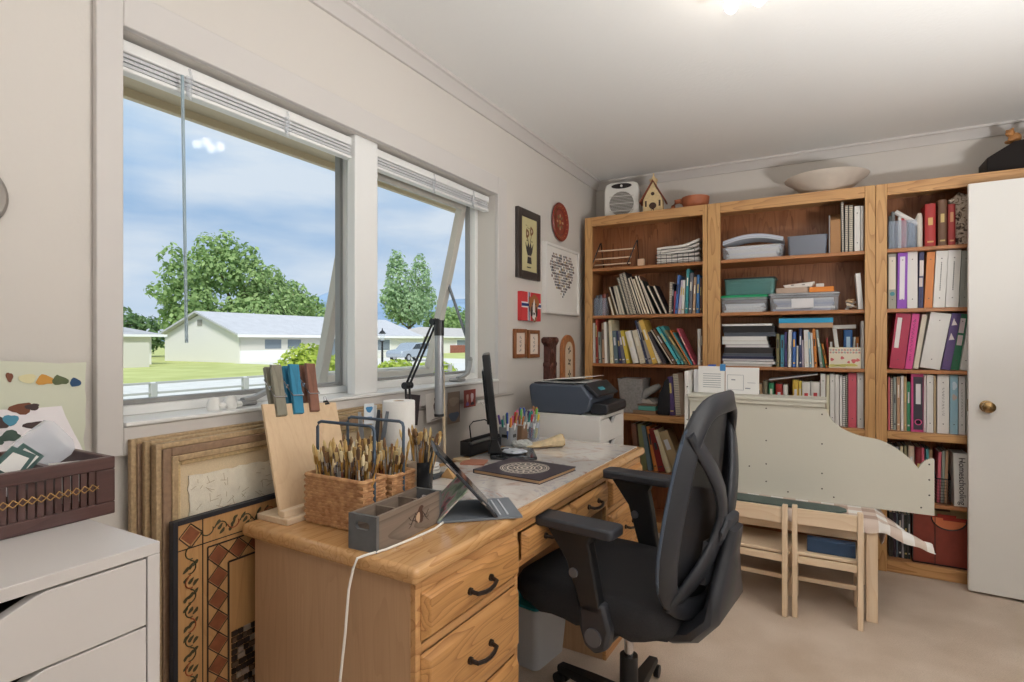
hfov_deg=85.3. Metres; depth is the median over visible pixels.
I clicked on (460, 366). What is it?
street
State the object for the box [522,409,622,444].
base cabinet
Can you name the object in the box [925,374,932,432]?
ring binder
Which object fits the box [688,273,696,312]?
book
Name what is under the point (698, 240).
folded cloth
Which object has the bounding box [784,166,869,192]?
bowl
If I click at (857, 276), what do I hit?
notebook
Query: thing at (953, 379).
ring binder
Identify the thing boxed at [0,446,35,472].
card
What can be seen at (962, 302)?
ring binder
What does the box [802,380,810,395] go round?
book
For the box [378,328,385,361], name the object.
lamp post
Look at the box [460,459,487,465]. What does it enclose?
pad
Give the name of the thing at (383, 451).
paintbrush
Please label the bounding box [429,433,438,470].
paintbrush
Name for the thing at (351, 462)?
paintbrush
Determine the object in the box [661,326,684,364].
paperback book
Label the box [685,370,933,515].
panel
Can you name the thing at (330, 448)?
paintbrush
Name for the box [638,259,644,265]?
wooden block
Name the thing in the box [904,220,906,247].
marker
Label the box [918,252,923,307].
ring binder
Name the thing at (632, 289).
book
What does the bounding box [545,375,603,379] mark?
loose paper
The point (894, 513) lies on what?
paperback book
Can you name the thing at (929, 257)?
ring binder
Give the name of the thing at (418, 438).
paintbrush
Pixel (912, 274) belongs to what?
ring binder
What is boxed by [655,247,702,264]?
wire basket
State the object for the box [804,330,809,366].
paperback book
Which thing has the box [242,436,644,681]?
desk
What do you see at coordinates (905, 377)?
paperback book
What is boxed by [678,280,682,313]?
paperback book
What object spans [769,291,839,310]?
tub
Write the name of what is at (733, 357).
folder
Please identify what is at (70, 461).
note card
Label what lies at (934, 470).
file
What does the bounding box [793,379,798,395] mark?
book
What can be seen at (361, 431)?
knife
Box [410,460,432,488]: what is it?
cup
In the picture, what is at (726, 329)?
ring binder
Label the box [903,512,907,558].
paperback book
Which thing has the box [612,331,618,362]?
paperback book
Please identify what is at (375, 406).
knife
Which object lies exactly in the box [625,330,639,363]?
book
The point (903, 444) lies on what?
magazine
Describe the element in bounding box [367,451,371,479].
paintbrush
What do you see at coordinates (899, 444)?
magazine
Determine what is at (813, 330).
book
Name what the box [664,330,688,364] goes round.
paperback book
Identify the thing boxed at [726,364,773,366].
folder
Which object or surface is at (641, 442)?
magazine
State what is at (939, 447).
magazine
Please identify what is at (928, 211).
book
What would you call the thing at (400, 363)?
bush
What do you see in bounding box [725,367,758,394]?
sheet
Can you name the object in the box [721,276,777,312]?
tub
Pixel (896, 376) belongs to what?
paperback book
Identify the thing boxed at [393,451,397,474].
paintbrush
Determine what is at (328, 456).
paintbrush
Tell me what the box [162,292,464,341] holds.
hills
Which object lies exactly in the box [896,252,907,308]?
ring binder
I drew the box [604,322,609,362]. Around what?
book
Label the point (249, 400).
window crank
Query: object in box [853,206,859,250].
ring binder
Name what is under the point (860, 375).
ring binder
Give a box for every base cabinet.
[0,519,159,681]
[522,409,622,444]
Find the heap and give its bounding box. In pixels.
[723,234,784,247]
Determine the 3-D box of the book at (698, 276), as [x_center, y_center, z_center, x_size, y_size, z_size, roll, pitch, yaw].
[1.216,-0.298,3.594,0.020,0.244,0.151,2,1,29]
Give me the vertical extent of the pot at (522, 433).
0.085 m
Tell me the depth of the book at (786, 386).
3.29 m
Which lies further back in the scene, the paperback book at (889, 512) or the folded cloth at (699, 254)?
the folded cloth at (699, 254)
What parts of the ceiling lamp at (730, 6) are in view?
bulb, bulb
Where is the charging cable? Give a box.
[339,522,443,681]
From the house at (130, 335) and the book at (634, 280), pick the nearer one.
the book at (634, 280)
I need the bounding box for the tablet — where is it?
[430,440,522,523]
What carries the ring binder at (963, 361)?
on the bookcase at (908, 197)
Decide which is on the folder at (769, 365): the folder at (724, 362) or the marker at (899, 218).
the folder at (724, 362)
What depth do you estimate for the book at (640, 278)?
3.71 m
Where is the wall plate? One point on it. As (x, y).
(560, 221)
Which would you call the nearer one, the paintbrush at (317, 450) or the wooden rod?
the paintbrush at (317, 450)
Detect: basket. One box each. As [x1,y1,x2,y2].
[0,447,114,539]
[304,420,386,530]
[346,416,415,497]
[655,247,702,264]
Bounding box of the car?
[386,342,428,361]
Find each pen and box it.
[506,412,508,438]
[513,412,517,430]
[523,412,527,428]
[527,412,531,431]
[528,411,530,437]
[531,414,532,437]
[532,414,536,439]
[534,408,537,436]
[535,414,539,437]
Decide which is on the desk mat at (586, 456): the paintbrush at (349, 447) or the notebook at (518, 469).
the notebook at (518, 469)
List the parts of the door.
knob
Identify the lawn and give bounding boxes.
[123,344,464,383]
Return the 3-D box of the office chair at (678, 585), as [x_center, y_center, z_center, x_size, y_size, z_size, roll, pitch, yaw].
[0.383,0.699,1.827,0.702,1.101,0.621,0,0,36]
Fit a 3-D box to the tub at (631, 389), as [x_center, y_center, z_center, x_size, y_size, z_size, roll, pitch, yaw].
[0.843,0.371,3.835,0.184,0.231,0.204,0,0,29]
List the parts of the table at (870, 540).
leg, leg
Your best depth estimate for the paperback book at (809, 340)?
3.23 m
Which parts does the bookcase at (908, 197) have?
panel, shelf, shelf, shelf, shelf, shelf, rail, rail, panel, shelf, rail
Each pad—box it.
[433,471,443,479]
[453,457,469,461]
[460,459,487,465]
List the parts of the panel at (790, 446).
panel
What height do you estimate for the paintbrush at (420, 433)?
0.186 m
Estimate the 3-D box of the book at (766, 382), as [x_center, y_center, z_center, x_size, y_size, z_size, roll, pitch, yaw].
[1.556,0.363,3.402,0.024,0.246,0.152,0,0,29]
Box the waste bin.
[517,588,564,670]
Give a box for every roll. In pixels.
[382,399,414,463]
[915,213,922,246]
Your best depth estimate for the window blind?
1.69 m
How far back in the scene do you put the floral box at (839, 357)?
3.13 m
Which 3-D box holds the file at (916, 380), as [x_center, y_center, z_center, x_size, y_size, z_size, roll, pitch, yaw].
[2.210,0.332,3.050,0.053,0.310,0.172,0,0,29]
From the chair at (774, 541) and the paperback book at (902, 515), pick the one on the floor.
the chair at (774, 541)
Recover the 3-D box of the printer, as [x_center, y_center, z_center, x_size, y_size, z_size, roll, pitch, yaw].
[0.362,0.292,2.987,0.425,0.160,0.360,0,0,29]
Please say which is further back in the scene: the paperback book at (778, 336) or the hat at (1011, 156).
the paperback book at (778, 336)
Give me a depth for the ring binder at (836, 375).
3.16 m
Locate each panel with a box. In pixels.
[169,493,276,681]
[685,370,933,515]
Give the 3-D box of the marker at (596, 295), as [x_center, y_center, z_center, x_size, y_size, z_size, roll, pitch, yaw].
[0.598,-0.251,3.914,0.017,0.143,0.017,0,0,29]
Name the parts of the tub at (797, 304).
lid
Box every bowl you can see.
[671,194,709,207]
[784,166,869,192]
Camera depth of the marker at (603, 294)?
3.90 m
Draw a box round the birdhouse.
[639,173,667,211]
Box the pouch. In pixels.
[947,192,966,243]
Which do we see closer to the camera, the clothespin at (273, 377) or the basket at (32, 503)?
the basket at (32, 503)
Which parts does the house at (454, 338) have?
pane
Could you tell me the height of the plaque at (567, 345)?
0.341 m
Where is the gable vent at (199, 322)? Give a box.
[197,320,201,325]
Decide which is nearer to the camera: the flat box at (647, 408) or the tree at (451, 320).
the flat box at (647, 408)
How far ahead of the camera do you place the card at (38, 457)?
0.94 m
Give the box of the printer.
[530,379,625,414]
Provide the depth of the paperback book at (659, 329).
3.63 m
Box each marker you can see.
[596,295,597,315]
[598,295,599,315]
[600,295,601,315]
[602,294,603,314]
[604,294,605,314]
[606,293,608,314]
[888,216,891,248]
[891,211,894,248]
[898,217,900,247]
[901,218,904,247]
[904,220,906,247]
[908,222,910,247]
[911,223,914,246]
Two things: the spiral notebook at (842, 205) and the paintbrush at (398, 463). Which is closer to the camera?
the paintbrush at (398, 463)
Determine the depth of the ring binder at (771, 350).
3.40 m
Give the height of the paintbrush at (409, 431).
0.194 m
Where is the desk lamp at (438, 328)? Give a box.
[401,318,443,416]
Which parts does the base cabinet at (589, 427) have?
drawer, drawer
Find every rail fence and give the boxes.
[123,382,157,396]
[156,377,248,393]
[247,375,264,385]
[377,366,412,369]
[415,364,451,371]
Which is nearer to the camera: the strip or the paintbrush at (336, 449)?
the paintbrush at (336, 449)
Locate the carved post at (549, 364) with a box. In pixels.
[541,337,558,380]
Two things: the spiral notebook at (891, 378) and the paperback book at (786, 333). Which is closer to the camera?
the spiral notebook at (891, 378)
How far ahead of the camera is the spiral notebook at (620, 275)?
3.77 m
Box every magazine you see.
[631,421,641,463]
[637,421,649,469]
[641,422,653,470]
[896,441,902,452]
[900,442,906,455]
[919,443,923,461]
[921,444,928,459]
[926,446,931,457]
[933,447,941,501]
[937,446,944,502]
[940,446,948,502]
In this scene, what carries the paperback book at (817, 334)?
on the bookcase at (785, 216)
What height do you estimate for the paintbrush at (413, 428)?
0.192 m
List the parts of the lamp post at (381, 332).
post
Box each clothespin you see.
[263,365,287,416]
[282,364,303,413]
[299,363,319,411]
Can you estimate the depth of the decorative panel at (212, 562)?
1.43 m
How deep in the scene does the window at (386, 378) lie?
2.93 m
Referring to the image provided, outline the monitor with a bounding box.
[482,352,536,459]
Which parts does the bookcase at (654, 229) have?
panel, rail, shelf, shelf, shelf, shelf, rail, shelf, shelf, rail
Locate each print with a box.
[518,291,540,321]
[663,439,670,449]
[703,373,720,387]
[727,375,749,389]
[846,337,849,346]
[927,217,933,242]
[950,212,953,240]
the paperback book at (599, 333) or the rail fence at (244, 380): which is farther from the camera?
the rail fence at (244, 380)
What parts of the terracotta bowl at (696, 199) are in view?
handle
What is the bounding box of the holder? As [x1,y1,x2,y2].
[657,379,669,414]
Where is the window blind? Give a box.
[123,39,488,342]
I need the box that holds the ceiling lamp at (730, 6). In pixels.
[724,0,765,13]
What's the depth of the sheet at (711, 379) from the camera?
3.06 m
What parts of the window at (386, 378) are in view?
frame, stay arm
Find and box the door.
[967,178,1023,599]
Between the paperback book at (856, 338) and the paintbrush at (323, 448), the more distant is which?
the paperback book at (856, 338)
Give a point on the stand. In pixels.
(290, 438)
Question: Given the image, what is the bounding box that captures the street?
[123,363,464,398]
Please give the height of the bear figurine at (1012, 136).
0.077 m
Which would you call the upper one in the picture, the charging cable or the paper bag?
the paper bag
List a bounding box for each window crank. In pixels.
[238,386,266,405]
[449,357,472,381]
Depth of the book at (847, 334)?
3.23 m
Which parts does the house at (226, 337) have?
pane, pane, pane, pane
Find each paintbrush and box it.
[312,444,317,473]
[314,445,320,473]
[317,450,321,473]
[320,450,324,474]
[322,446,326,474]
[324,452,328,475]
[327,452,329,475]
[329,445,333,475]
[332,459,335,476]
[333,453,336,476]
[334,452,337,469]
[335,446,338,476]
[339,454,340,477]
[340,451,342,477]
[343,459,344,477]
[344,440,347,478]
[347,444,350,478]
[348,451,350,478]
[349,451,352,468]
[351,462,352,479]
[352,447,355,479]
[357,448,359,480]
[361,454,364,480]
[364,461,367,480]
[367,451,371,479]
[370,463,373,478]
[371,453,379,487]
[377,442,380,472]
[379,451,382,473]
[381,450,384,473]
[383,437,386,473]
[389,449,393,474]
[392,438,397,474]
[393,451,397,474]
[394,455,398,473]
[396,455,399,473]
[398,452,402,472]
[400,455,404,471]
[405,440,409,470]
[408,428,412,460]
[409,433,414,460]
[411,425,414,456]
[412,428,416,461]
[414,429,418,462]
[417,436,419,462]
[419,431,422,462]
[422,429,426,462]
[424,432,427,462]
[426,437,428,461]
[428,427,431,461]
[428,434,436,466]
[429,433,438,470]
[433,436,441,466]
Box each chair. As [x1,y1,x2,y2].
[517,390,742,681]
[735,501,791,616]
[791,504,864,631]
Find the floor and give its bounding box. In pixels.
[519,533,1023,681]
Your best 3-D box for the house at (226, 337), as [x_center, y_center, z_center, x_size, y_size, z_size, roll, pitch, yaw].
[-20.219,-0.375,54.952,11.060,4.150,22.600,0,0,29]
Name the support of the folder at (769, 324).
on the ring binder at (726, 329)
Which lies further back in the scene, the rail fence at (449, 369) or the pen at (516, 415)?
the rail fence at (449, 369)
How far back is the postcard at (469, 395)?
2.65 m
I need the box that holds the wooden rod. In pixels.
[442,375,445,453]
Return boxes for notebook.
[473,457,575,484]
[617,277,630,314]
[619,274,633,314]
[622,272,637,314]
[669,282,676,313]
[673,372,684,415]
[839,373,841,425]
[840,203,844,251]
[842,374,845,425]
[844,206,848,251]
[845,373,847,426]
[848,205,853,251]
[854,273,862,309]
[889,376,892,429]
[912,314,927,368]
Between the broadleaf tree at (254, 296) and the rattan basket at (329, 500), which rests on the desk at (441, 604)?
the rattan basket at (329, 500)
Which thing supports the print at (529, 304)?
attached to the wall at (46, 46)
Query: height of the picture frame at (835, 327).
0.250 m
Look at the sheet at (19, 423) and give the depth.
1.10 m
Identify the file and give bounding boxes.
[829,214,840,252]
[907,373,922,431]
[934,470,950,504]
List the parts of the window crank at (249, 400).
handle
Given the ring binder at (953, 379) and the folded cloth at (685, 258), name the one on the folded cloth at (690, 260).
the folded cloth at (685, 258)
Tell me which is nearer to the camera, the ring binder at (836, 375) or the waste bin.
the waste bin
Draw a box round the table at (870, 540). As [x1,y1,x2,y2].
[738,516,877,623]
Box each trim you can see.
[93,0,506,456]
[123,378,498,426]
[308,0,600,190]
[347,134,376,393]
[597,118,1023,190]
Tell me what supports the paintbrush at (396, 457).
in the rattan basket at (400, 482)
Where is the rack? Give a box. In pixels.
[593,240,638,267]
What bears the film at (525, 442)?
on the desk mat at (586, 456)
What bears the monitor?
on the desk mat at (586, 456)
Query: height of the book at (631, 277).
0.260 m
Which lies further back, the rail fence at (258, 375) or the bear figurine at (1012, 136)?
the rail fence at (258, 375)
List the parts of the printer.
lid, control panel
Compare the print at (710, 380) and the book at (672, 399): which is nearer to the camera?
the print at (710, 380)
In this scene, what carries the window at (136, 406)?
in the wall at (46, 46)
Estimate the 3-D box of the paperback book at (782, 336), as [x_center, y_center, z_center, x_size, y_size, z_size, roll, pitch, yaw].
[1.633,0.059,3.352,0.017,0.190,0.135,0,0,29]
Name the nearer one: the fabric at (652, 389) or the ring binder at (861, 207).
the ring binder at (861, 207)
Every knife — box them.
[359,419,363,438]
[371,405,376,435]
[375,410,380,441]
[379,411,388,462]
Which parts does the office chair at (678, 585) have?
post, armrest, leg, seat, post, armrest, leg, frame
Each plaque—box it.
[0,178,8,217]
[560,335,574,378]
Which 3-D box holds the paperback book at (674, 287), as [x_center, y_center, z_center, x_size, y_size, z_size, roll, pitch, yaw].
[1.074,-0.273,3.662,0.016,0.195,0.136,0,0,29]
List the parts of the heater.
control panel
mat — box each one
[422,436,636,508]
[737,492,846,512]
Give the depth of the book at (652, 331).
3.65 m
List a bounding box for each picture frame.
[128,404,381,535]
[142,406,381,538]
[151,409,381,681]
[833,325,855,346]
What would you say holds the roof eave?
attached to the wall at (46, 46)
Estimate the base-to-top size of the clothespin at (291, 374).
0.152 m
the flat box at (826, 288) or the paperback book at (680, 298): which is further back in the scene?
the paperback book at (680, 298)
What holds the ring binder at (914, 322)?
on the bookcase at (908, 197)
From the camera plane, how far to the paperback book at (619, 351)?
3.79 m
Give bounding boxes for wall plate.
[552,202,568,241]
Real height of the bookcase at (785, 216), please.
2.104 m
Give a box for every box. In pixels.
[348,487,440,553]
[633,410,657,414]
[637,403,657,405]
[638,406,657,410]
[776,287,808,293]
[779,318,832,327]
[807,535,855,558]
[809,286,833,291]
[829,347,860,368]
[910,513,966,569]
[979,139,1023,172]
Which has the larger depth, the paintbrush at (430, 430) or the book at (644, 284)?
the book at (644, 284)
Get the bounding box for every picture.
[513,329,526,357]
[515,206,540,281]
[527,330,539,357]
[542,241,578,315]
[952,382,956,399]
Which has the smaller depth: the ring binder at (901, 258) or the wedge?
the wedge
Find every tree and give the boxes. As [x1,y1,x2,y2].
[123,307,164,353]
[143,229,325,332]
[379,249,437,328]
[420,306,464,327]
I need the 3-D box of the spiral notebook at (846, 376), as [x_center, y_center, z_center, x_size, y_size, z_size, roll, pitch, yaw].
[1.930,0.339,3.211,0.011,0.295,0.168,0,0,29]
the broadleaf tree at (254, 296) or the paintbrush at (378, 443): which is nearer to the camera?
the paintbrush at (378, 443)
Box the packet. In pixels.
[364,403,373,423]
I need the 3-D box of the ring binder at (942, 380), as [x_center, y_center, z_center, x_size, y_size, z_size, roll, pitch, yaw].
[2.308,0.333,2.997,0.050,0.308,0.170,0,0,29]
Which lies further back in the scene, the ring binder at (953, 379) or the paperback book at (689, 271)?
the paperback book at (689, 271)
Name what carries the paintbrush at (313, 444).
in the rattan basket at (329, 500)
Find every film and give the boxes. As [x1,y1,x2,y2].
[502,448,526,453]
[511,439,532,447]
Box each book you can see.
[593,323,595,362]
[595,319,604,362]
[598,332,601,362]
[602,323,604,362]
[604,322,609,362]
[608,296,616,314]
[608,320,619,362]
[609,286,618,314]
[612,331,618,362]
[613,285,621,314]
[615,285,626,314]
[616,331,621,362]
[618,330,625,363]
[620,330,632,363]
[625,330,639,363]
[627,277,638,314]
[628,277,641,314]
[630,276,644,314]
[632,278,646,313]
[632,330,645,363]
[635,275,650,313]
[635,321,648,363]
[637,322,652,363]
[638,276,652,313]
[639,320,657,363]
[640,280,659,313]
[646,423,657,470]
[647,285,664,313]
[647,331,669,363]
[648,335,662,363]
[649,425,664,471]
[650,329,672,363]
[653,285,668,313]
[653,329,676,364]
[654,427,671,472]
[656,327,681,364]
[659,427,678,469]
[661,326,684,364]
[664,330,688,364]
[667,376,675,415]
[670,330,690,364]
[671,284,676,313]
[673,332,693,364]
[674,291,676,313]
[675,275,684,313]
[677,328,697,364]
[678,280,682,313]
[681,280,685,313]
[685,269,693,313]
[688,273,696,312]
[693,277,696,312]
[696,275,702,312]
[698,329,700,364]
[700,278,702,312]
[701,328,702,364]
[759,383,762,393]
[763,379,769,393]
[769,381,775,394]
[776,334,780,366]
[776,382,783,394]
[781,335,784,366]
[783,383,788,394]
[785,332,787,366]
[788,330,792,366]
[792,332,796,366]
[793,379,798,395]
[797,346,798,366]
[799,328,802,366]
[799,380,801,395]
[802,340,803,366]
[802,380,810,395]
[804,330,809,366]
[808,332,811,366]
[810,333,813,366]
[811,380,819,396]
[812,329,816,367]
[816,330,822,367]
[820,344,824,367]
[822,344,827,367]
[826,338,828,366]
[843,330,851,346]
[855,337,858,346]
[887,510,892,556]
[890,375,895,429]
[892,511,895,556]
[893,375,899,430]
[895,511,897,556]
[897,374,903,430]
[897,511,900,557]
[901,512,903,557]
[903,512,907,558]
[904,376,906,430]
[904,441,913,461]
[906,512,909,558]
[907,381,909,430]
[911,442,921,466]
[921,203,935,246]
[933,375,935,432]
[936,199,946,245]
[947,204,954,244]
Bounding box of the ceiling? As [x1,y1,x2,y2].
[352,0,1023,180]
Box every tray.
[460,419,500,456]
[591,398,625,414]
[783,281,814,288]
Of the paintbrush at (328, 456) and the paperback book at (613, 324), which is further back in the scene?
the paperback book at (613, 324)
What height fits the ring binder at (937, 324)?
0.308 m
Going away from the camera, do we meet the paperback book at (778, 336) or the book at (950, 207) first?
the book at (950, 207)
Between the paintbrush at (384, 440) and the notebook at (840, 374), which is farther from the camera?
the notebook at (840, 374)
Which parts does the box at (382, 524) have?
panel, panel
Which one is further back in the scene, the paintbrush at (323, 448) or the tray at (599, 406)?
the tray at (599, 406)
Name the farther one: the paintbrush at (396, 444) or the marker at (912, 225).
the marker at (912, 225)
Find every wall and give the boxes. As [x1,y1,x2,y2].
[0,0,595,530]
[123,343,148,367]
[596,132,1023,216]
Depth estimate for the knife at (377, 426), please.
1.78 m
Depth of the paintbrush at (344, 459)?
1.45 m
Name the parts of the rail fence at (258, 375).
rail, rail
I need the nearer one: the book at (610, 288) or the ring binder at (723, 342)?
the ring binder at (723, 342)
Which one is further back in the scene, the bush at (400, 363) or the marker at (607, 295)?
the bush at (400, 363)
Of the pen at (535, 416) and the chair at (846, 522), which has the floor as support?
the chair at (846, 522)
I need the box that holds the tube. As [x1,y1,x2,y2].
[894,210,917,225]
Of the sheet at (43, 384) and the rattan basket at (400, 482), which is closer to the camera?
the sheet at (43, 384)
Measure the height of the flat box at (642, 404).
0.013 m
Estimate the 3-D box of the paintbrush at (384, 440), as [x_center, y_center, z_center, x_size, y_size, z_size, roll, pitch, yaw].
[-0.354,0.367,1.552,0.013,0.200,0.010,0,0,7]
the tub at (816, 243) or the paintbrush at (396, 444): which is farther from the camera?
the tub at (816, 243)
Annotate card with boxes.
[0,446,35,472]
[18,443,43,468]
[46,461,73,503]
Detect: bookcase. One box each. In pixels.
[585,204,707,532]
[708,185,874,564]
[875,168,1023,583]
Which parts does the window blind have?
head rail, rail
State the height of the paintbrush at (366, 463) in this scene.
0.152 m
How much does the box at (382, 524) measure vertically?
0.083 m
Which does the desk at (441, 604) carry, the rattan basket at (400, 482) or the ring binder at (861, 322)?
the rattan basket at (400, 482)
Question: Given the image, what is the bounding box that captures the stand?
[257,402,343,525]
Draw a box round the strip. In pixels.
[419,393,513,410]
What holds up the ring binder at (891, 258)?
on the bookcase at (908, 197)
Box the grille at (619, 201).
[608,190,634,214]
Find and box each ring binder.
[722,336,769,340]
[722,341,769,344]
[723,326,776,332]
[724,332,777,335]
[724,347,775,353]
[821,373,824,396]
[826,373,828,413]
[830,373,834,421]
[835,374,838,425]
[847,372,856,427]
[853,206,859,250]
[856,372,863,427]
[860,206,862,250]
[860,321,863,368]
[887,253,895,308]
[887,313,910,368]
[887,376,889,429]
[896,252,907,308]
[905,313,919,368]
[907,252,917,307]
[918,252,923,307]
[919,312,950,369]
[923,252,934,307]
[923,374,925,431]
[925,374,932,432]
[932,251,947,307]
[932,374,948,433]
[940,313,960,369]
[945,250,960,306]
[947,374,957,433]
[947,448,966,506]
[951,313,966,369]
[958,251,966,306]
[958,375,964,434]
[959,323,966,369]
[963,375,966,434]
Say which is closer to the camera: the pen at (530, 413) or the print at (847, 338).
the pen at (530, 413)
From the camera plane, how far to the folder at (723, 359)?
3.40 m
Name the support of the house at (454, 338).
on the lawn
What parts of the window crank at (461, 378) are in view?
handle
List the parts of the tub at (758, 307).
lid, storage tub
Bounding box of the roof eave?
[123,76,455,212]
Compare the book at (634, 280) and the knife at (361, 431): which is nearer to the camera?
the knife at (361, 431)
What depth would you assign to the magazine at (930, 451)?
2.99 m
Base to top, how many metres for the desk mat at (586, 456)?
0.004 m
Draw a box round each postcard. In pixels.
[407,394,419,424]
[425,390,446,422]
[448,391,459,423]
[464,389,475,407]
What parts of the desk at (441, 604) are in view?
frame, drawer, drawer, handle, handle, drawer, drawer, handle, drawer, handle, frame, drawer, drawer, handle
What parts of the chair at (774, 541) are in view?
backrest, seat rail, seat, leg, leg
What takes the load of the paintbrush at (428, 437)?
in the cup
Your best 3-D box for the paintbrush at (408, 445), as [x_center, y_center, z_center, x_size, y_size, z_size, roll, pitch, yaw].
[-0.301,0.372,1.547,0.037,0.199,0.009,0,0,13]
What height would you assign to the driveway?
0.015 m
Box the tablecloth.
[737,492,934,553]
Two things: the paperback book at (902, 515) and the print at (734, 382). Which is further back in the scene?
the paperback book at (902, 515)
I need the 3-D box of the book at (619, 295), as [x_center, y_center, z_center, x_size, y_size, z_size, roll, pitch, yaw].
[0.766,-0.278,3.840,0.072,0.205,0.138,0,0,29]
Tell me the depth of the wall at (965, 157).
3.37 m
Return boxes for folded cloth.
[657,238,702,250]
[657,243,702,252]
[657,247,702,255]
[657,252,702,258]
[657,256,702,261]
[657,259,700,263]
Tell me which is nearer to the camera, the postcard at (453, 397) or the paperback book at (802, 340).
the postcard at (453, 397)
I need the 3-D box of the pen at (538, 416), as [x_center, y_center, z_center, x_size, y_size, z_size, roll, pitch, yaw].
[0.124,0.417,2.722,0.028,0.118,0.011,0,0,-35]
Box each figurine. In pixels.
[206,397,226,410]
[223,395,242,408]
[1004,128,1021,143]
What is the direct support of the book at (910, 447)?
on the bookcase at (908, 197)
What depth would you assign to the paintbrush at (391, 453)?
1.50 m
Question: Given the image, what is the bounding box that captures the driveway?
[235,357,464,365]
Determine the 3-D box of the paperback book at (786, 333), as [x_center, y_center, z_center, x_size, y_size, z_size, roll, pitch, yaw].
[1.654,0.050,3.353,0.011,0.207,0.140,0,0,29]
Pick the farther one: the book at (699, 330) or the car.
the car
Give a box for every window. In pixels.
[123,156,346,415]
[315,172,477,388]
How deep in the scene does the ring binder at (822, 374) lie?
3.19 m
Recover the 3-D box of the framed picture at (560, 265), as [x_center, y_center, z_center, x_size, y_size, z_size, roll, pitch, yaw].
[0.324,-0.389,3.609,0.030,0.438,0.530,0,0,29]
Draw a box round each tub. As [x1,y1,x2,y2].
[618,377,650,412]
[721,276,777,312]
[726,243,781,259]
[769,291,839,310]
[787,234,827,255]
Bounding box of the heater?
[604,181,641,215]
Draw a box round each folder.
[694,369,697,391]
[722,323,774,325]
[722,356,775,358]
[722,358,775,360]
[723,353,774,355]
[723,361,775,364]
[725,344,771,347]
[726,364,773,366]
[769,372,817,379]
[919,514,966,522]
[932,517,965,529]
[934,508,949,511]
[934,510,966,519]
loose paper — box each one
[541,379,599,382]
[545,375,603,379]
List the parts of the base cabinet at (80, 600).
drawer, drawer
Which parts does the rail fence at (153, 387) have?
rail, rail, post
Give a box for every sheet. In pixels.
[0,361,85,449]
[0,403,82,496]
[18,427,67,463]
[698,364,725,392]
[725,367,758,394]
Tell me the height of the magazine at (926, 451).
0.281 m
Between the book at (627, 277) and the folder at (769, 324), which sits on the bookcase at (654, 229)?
the book at (627, 277)
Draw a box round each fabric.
[641,396,657,403]
[642,384,660,398]
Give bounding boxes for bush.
[273,342,334,372]
[377,359,415,369]
[419,361,457,372]
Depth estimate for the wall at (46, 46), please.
1.43 m
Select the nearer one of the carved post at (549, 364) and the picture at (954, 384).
the picture at (954, 384)
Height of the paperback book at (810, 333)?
0.201 m
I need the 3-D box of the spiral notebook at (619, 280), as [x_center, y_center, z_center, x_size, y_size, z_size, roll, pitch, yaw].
[0.790,-0.305,3.832,0.089,0.258,0.159,0,0,29]
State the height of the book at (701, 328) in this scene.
0.236 m
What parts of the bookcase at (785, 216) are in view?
rail, shelf, shelf, panel, shelf, rail, shelf, shelf, rail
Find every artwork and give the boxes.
[525,227,532,267]
[550,252,573,297]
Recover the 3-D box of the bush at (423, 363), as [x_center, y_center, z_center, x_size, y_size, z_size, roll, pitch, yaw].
[-2.726,1.235,19.779,1.742,1.186,1.688,0,0,-19]
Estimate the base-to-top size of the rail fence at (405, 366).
0.998 m
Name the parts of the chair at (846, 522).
leg, seat rail, backrest, seat, leg, leg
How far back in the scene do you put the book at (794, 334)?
3.27 m
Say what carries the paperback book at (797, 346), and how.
on the bookcase at (785, 216)
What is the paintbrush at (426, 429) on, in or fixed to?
in the cup
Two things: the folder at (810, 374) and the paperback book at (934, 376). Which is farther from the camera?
the folder at (810, 374)
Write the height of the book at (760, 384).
0.227 m
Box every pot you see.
[499,425,517,445]
[509,424,527,439]
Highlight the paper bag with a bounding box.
[527,434,564,447]
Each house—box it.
[123,327,166,363]
[159,311,423,362]
[408,327,464,352]
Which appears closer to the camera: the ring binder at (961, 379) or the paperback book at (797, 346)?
the ring binder at (961, 379)
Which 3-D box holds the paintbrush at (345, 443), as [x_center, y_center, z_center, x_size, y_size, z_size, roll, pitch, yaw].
[-0.437,0.360,1.463,0.009,0.205,0.009,0,0,7]
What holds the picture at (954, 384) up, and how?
attached to the ring binder at (953, 379)
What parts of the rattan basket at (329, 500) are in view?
handle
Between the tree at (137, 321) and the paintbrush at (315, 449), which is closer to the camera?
the paintbrush at (315, 449)
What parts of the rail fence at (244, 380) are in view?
rail, rail, post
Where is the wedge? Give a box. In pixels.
[441,468,455,478]

